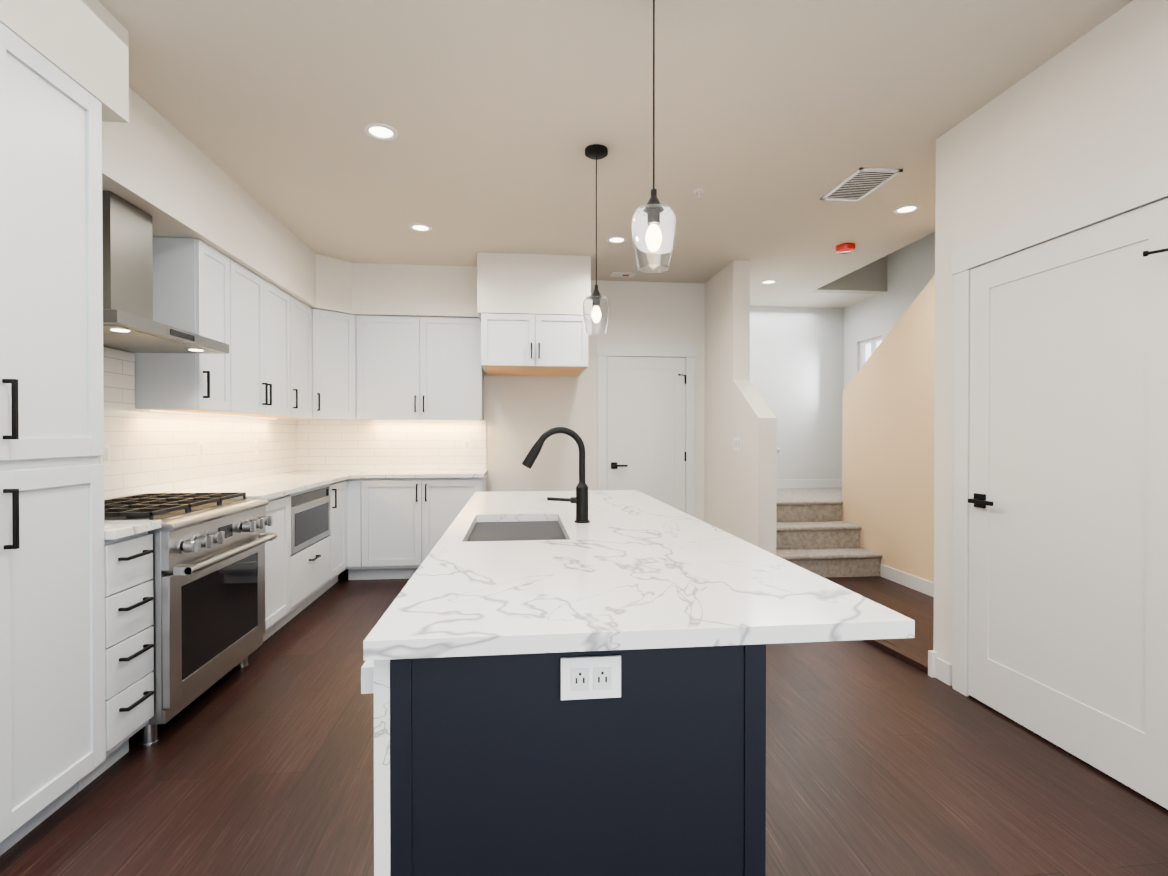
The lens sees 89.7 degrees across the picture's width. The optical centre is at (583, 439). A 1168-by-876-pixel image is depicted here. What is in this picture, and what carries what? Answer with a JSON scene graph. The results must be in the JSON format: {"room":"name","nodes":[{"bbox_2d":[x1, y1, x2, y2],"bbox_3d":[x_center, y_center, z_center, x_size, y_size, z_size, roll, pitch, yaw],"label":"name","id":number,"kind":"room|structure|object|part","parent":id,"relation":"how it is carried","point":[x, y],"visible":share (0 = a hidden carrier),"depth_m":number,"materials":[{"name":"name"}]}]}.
{"room":"kitchen","nodes":[
{"label":"kitchen","id":0,"kind":"room"},
{"bbox_2d":[0,569,1167,875],"bbox_3d":[0.741,1.281,1.596,6.270,0.130,10.740,0,0,-6],"label":"floor","id":1,"kind":"structure","parent":0,"point":[880,763],"depth_m":2.12,"materials":[{"name":"brown wood"}]},
{"bbox_2d":[0,23,171,855],"bbox_3d":[-1.943,0.035,1.717,0.661,2.419,1.174,0,0,-6],"label":"pantry cabinet","id":2,"kind":"object","parent":1,"relation":"on","point":[76,643],"depth_m":1.86,"materials":[{"name":"white wood"}]},
{"bbox_2d":[104,492,276,747],"bbox_3d":[-1.997,0.764,2.766,0.728,0.945,0.904,0,0,-6],"label":"range","id":3,"kind":"object","parent":1,"relation":"on","point":[208,579],"visible":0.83,"depth_m":2.62,"materials":[{"name":"silver metal"}]},
{"bbox_2d":[172,469,487,641],"bbox_3d":[-1.688,0.764,4.453,1.772,0.919,2.372,0,0,-6],"label":"base cabinet","id":4,"kind":"object","parent":1,"relation":"on","point":[371,524],"depth_m":4.97,"materials":[{"name":"white wood"}]},
{"bbox_3d":[-2.167,0.550,4.106,0.528,0.368,0.765,0,0,-6],"label":"microwave drawer","id":5,"kind":"part","parent":4,"relation":"part of","materials":[{"name":"silver metal"}]},
{"bbox_2d":[361,496,784,875],"bbox_3d":[-0.157,0.797,2.255,0.747,0.888,2.443,0,0,-6],"label":"kitchen island","id":6,"kind":"object","parent":1,"relation":"on","point":[554,688],"depth_m":1.06,"materials":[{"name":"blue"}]},
{"bbox_2d":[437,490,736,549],"bbox_3d":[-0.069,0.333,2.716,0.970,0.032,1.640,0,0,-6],"label":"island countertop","id":7,"kind":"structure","parent":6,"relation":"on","point":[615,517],"depth_m":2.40,"materials":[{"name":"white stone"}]},
{"bbox_2d":[522,427,589,522],"bbox_3d":[-0.108,0.137,2.257,0.263,0.368,0.060,0,0,-6],"label":"faucet","id":8,"kind":"object","parent":7,"relation":"on","point":[580,499],"visible":1,"depth_m":2.25,"materials":[{"name":"black metal"}]},
{"bbox_2d":[776,488,881,577],"bbox_3d":[2.485,-0.227,4.576,1.900,2.900,4.940,0,0,-6],"label":"carpeted stairs","id":9,"kind":"structure","parent":1,"relation":"on","point":[816,534],"depth_m":5.36,"materials":[{"name":"beige carpet"}]},
{"bbox_2d":[863,639,927,673],"bbox_3d":[1.682,1.210,3.862,0.062,0.036,1.606,0,0,-11],"label":"step","id":10,"kind":"structure","parent":1,"relation":"on","point":[903,655],"depth_m":3.29,"materials":[{"name":"brown wood"}]},
{"bbox_2d":[98,0,1132,307],"bbox_3d":[0.741,-2.899,1.563,6.270,2.710,10.740,0,0,-6],"label":"ceiling","id":11,"kind":"structure","parent":0,"point":[776,120],"depth_m":2.79,"materials":[{"name":"beige paint"}]},
{"bbox_2d":[0,0,590,321],"bbox_3d":[-1.108,-1.305,3.357,2.690,0.505,4.650,0,0,-6],"label":"soffit","id":12,"kind":"object","parent":11,"relation":"attached to","point":[169,178],"depth_m":3.46,"materials":[{"name":"white paint"}]},
{"bbox_2d":[364,123,397,139],"bbox_3d":[-1.024,-1.550,2.967,0.164,0.008,0.164,0,0,-6],"label":"recessed light","id":13,"kind":"object","parent":11,"relation":"in","point":[380,131],"visible":1,"depth_m":2.96,"materials":[{"name":"white plastic"}]},
{"bbox_2d":[409,223,431,231],"bbox_3d":[-1.208,-1.561,4.340,0.164,0.008,0.164,0,0,-6],"label":"recessed light","id":14,"kind":"object","parent":11,"relation":"in","point":[419,227],"visible":1,"depth_m":4.34,"materials":[{"name":"white plastic"}]},
{"bbox_2d":[583,144,609,334],"bbox_3d":[0.066,-1.062,3.163,0.146,0.988,0.146,0,0,-6],"label":"pendant light","id":15,"kind":"object","parent":11,"relation":"hanging from","point":[596,152],"depth_m":3.12,"materials":[{"name":"black"}]},
{"bbox_3d":[0.066,-0.668,3.166,0.146,0.200,0.146,0,0,-6],"label":"glass pendant light shade","id":16,"kind":"part","parent":15,"relation":"part of","materials":[{"name":"clear glass"}]},
{"bbox_2d":[606,236,626,242],"bbox_3d":[0.257,-1.563,4.609,0.164,0.008,0.164,0,0,-6],"label":"recessed light","id":17,"kind":"object","parent":11,"relation":"in","point":[616,239],"visible":1,"depth_m":4.61,"materials":[{"name":"white"}]},
{"bbox_2d":[610,272,635,277],"bbox_3d":[0.371,-1.571,5.618,0.220,0.008,0.140,0,0,-6],"label":"ceiling vent","id":18,"kind":"object","parent":11,"relation":"in","point":[619,274],"visible":0.93,"depth_m":5.59,"materials":[{"name":"white metal"}]},
{"bbox_2d":[631,0,675,273],"bbox_3d":[0.229,-1.052,1.928,0.146,0.988,0.146,0,0,-6],"label":"pendant light","id":19,"kind":"object","parent":11,"relation":"hanging from","point":[653,199],"depth_m":1.88,"materials":[{"name":"black"}]},
{"bbox_3d":[0.229,-0.659,1.931,0.146,0.200,0.146,0,0,-6],"label":"glass pendant light shade","id":20,"kind":"part","parent":19,"relation":"part of","materials":[{"name":"clear glass"}]},
{"bbox_2d":[693,189,703,196],"bbox_3d":[0.721,-1.543,3.690,0.068,0.034,0.068,0,0,-6],"label":"sprinkler","id":21,"kind":"object","parent":11,"relation":"attached to","point":[698,192],"visible":1,"depth_m":3.68,"materials":[{"name":"white metal"}]},
{"bbox_2d":[760,280,776,283],"bbox_3d":[1.850,-1.573,5.883,0.164,0.008,0.164,0,0,-6],"label":"recessed light","id":22,"kind":"object","parent":11,"relation":"in","point":[768,281],"visible":0.98,"depth_m":5.87,"materials":[{"name":"white"}]},
{"bbox_2d":[835,243,854,253],"bbox_3d":[2.121,-1.543,4.766,0.148,0.052,0.148,0,0,-6],"label":"smoke detector","id":23,"kind":"object","parent":11,"relation":"attached to","point":[844,248],"visible":1,"depth_m":4.72,"materials":[{"name":"red plastic"}]},
{"bbox_2d":[820,167,902,201],"bbox_3d":[1.687,-1.555,3.601,0.260,0.009,0.450,0,0,-6],"label":"ceiling vent","id":24,"kind":"object","parent":11,"relation":"in","point":[859,184],"visible":0.98,"depth_m":3.58,"materials":[{"name":"white metal"}]},
{"bbox_2d":[893,204,919,213],"bbox_3d":[2.188,-1.558,3.984,0.164,0.008,0.164,0,0,-6],"label":"recessed light","id":25,"kind":"object","parent":11,"relation":"in","point":[906,209],"visible":1,"depth_m":3.98,"materials":[{"name":"white plastic"}]},
{"bbox_2d":[104,0,1167,685],"bbox_3d":[0.741,-1.454,1.575,6.270,5.400,10.740,0,0,-6],"label":"wall","id":26,"kind":"structure","parent":0,"point":[806,394],"depth_m":5.00,"materials":[{"name":"white paint"}]},
{"bbox_2d":[102,191,228,353],"bbox_3d":[-2.138,-0.776,2.738,0.500,0.639,0.904,0,0,-6],"label":"range hood","id":27,"kind":"object","parent":26,"relation":"attached to","point":[130,325],"visible":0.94,"depth_m":2.70,"materials":[{"name":"silver metal"}]},
{"bbox_2d":[135,237,238,412],"bbox_3d":[-2.300,-0.634,3.416,0.328,0.937,0.421,0,0,-6],"label":"upper cabinet","id":28,"kind":"object","parent":26,"relation":"attached to","point":[196,286],"depth_m":3.22,"materials":[{"name":"white wood"}]},
{"bbox_2d":[150,410,275,418],"bbox_3d":[-2.479,-0.162,4.068,0.020,0.008,1.650,0,0,-6],"label":"led light","id":29,"kind":"object","parent":28,"relation":"attached to","point":[270,418],"depth_m":3.78,"materials":[{"name":"white plastic"}]},
{"bbox_2d":[98,347,297,498],"bbox_3d":[-2.497,-0.079,3.762,0.015,0.774,3.556,0,0,-6],"label":"tile backsplash","id":30,"kind":"structure","parent":26,"relation":"attached to","point":[146,451],"depth_m":3.55,"materials":[{"name":"white tile"}]},
{"bbox_2d":[203,264,290,416],"bbox_3d":[-2.369,-0.639,4.034,0.328,0.937,1.077,0,0,-6],"label":"upper cabinet","id":31,"kind":"object","parent":26,"relation":"attached to","point":[262,305],"depth_m":4.02,"materials":[{"name":"white wood"}]},
{"bbox_2d":[263,293,314,419],"bbox_3d":[-2.425,-0.644,4.742,0.374,0.937,0.597,0,0,-6],"label":"upper cabinet","id":32,"kind":"object","parent":26,"relation":"attached to","point":[288,356],"depth_m":4.75,"materials":[{"name":"white wood"}]},
{"bbox_2d":[315,309,362,419],"bbox_3d":[-2.326,-0.648,5.245,0.681,0.937,0.634,0,0,-6],"label":"upper cabinet","id":33,"kind":"object","parent":26,"relation":"attached to","point":[338,336],"depth_m":5.18,"materials":[{"name":"white wood"}]},
{"bbox_2d":[298,420,485,469],"bbox_3d":[-1.812,0.054,5.621,1.730,0.479,0.015,0,0,-6],"label":"tile backsplash","id":34,"kind":"structure","parent":26,"relation":"attached to","point":[322,444],"depth_m":5.62,"materials":[{"name":"white tile"}]},
{"bbox_2d":[363,315,483,419],"bbox_3d":[-1.543,-0.650,5.475,1.182,0.937,0.349,0,0,-6],"label":"upper cabinet","id":35,"kind":"object","parent":26,"relation":"attached to","point":[415,368],"depth_m":5.35,"materials":[{"name":"white wood"}]},
{"bbox_2d":[372,420,450,420],"bbox_3d":[-1.503,-0.174,5.601,1.000,0.008,0.020,0,0,-6],"label":"led light","id":36,"kind":"object","parent":35,"relation":"attached to","point":[372,420],"depth_m":5.58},
{"bbox_2d":[479,313,587,376],"bbox_3d":[-0.457,-0.845,5.379,0.910,0.442,0.778,0,0,-6],"label":"upper cabinet","id":37,"kind":"object","parent":26,"relation":"attached to","point":[509,344],"depth_m":5.01,"materials":[{"name":"white wood"}]},
{"bbox_2d":[596,344,696,516],"bbox_3d":[0.632,0.136,5.862,1.018,2.154,0.076,0,0,-6],"label":"door","id":38,"kind":"structure","parent":26,"relation":"attached to","point":[646,419],"depth_m":5.89,"materials":[{"name":"white wood"}]},
{"bbox_2d":[734,437,740,450],"bbox_3d":[1.320,0.041,5.062,0.009,0.115,0.160,0,0,-6],"label":"switch plates","id":39,"kind":"object","parent":26,"relation":"attached to","point":[737,443],"visible":1,"depth_m":5.05,"materials":[{"name":"white plastic"}]},
{"bbox_2d":[777,479,841,487],"bbox_3d":[2.212,0.535,7.031,1.900,0.105,0.012,0,0,-6],"label":"baseboard","id":40,"kind":"structure","parent":26,"relation":"attached to","point":[781,483],"depth_m":7.08,"materials":[{"name":"white wood"}]},
{"bbox_2d":[860,336,881,367],"bbox_3d":[3.282,-0.688,6.628,0.080,0.890,0.470,0,0,-6],"label":"window","id":41,"kind":"structure","parent":26,"relation":"in","point":[868,347],"depth_m":6.79,"materials":[{"name":"white glass"}]},
{"bbox_2d":[880,564,933,596],"bbox_3d":[2.680,1.143,4.135,0.012,0.105,1.920,0,0,-6],"label":"baseboard","id":42,"kind":"structure","parent":26,"relation":"attached to","point":[924,586],"depth_m":4.73,"materials":[{"name":"white wood"}]},
{"bbox_2d":[928,650,936,677],"bbox_3d":[1.815,1.170,3.058,0.030,0.130,0.030,0,0,-6],"label":"trim","id":43,"kind":"structure","parent":26,"relation":"attached to","point":[932,654],"depth_m":3.05,"materials":[{"name":"white wood"}]},
{"bbox_2d":[951,161,1167,810],"bbox_3d":[1.869,0.158,2.354,0.076,2.164,1.133,0,0,-6],"label":"door","id":44,"kind":"structure","parent":26,"relation":"attached to","point":[1060,566],"depth_m":2.30,"materials":[{"name":"white wood"}]}
]}

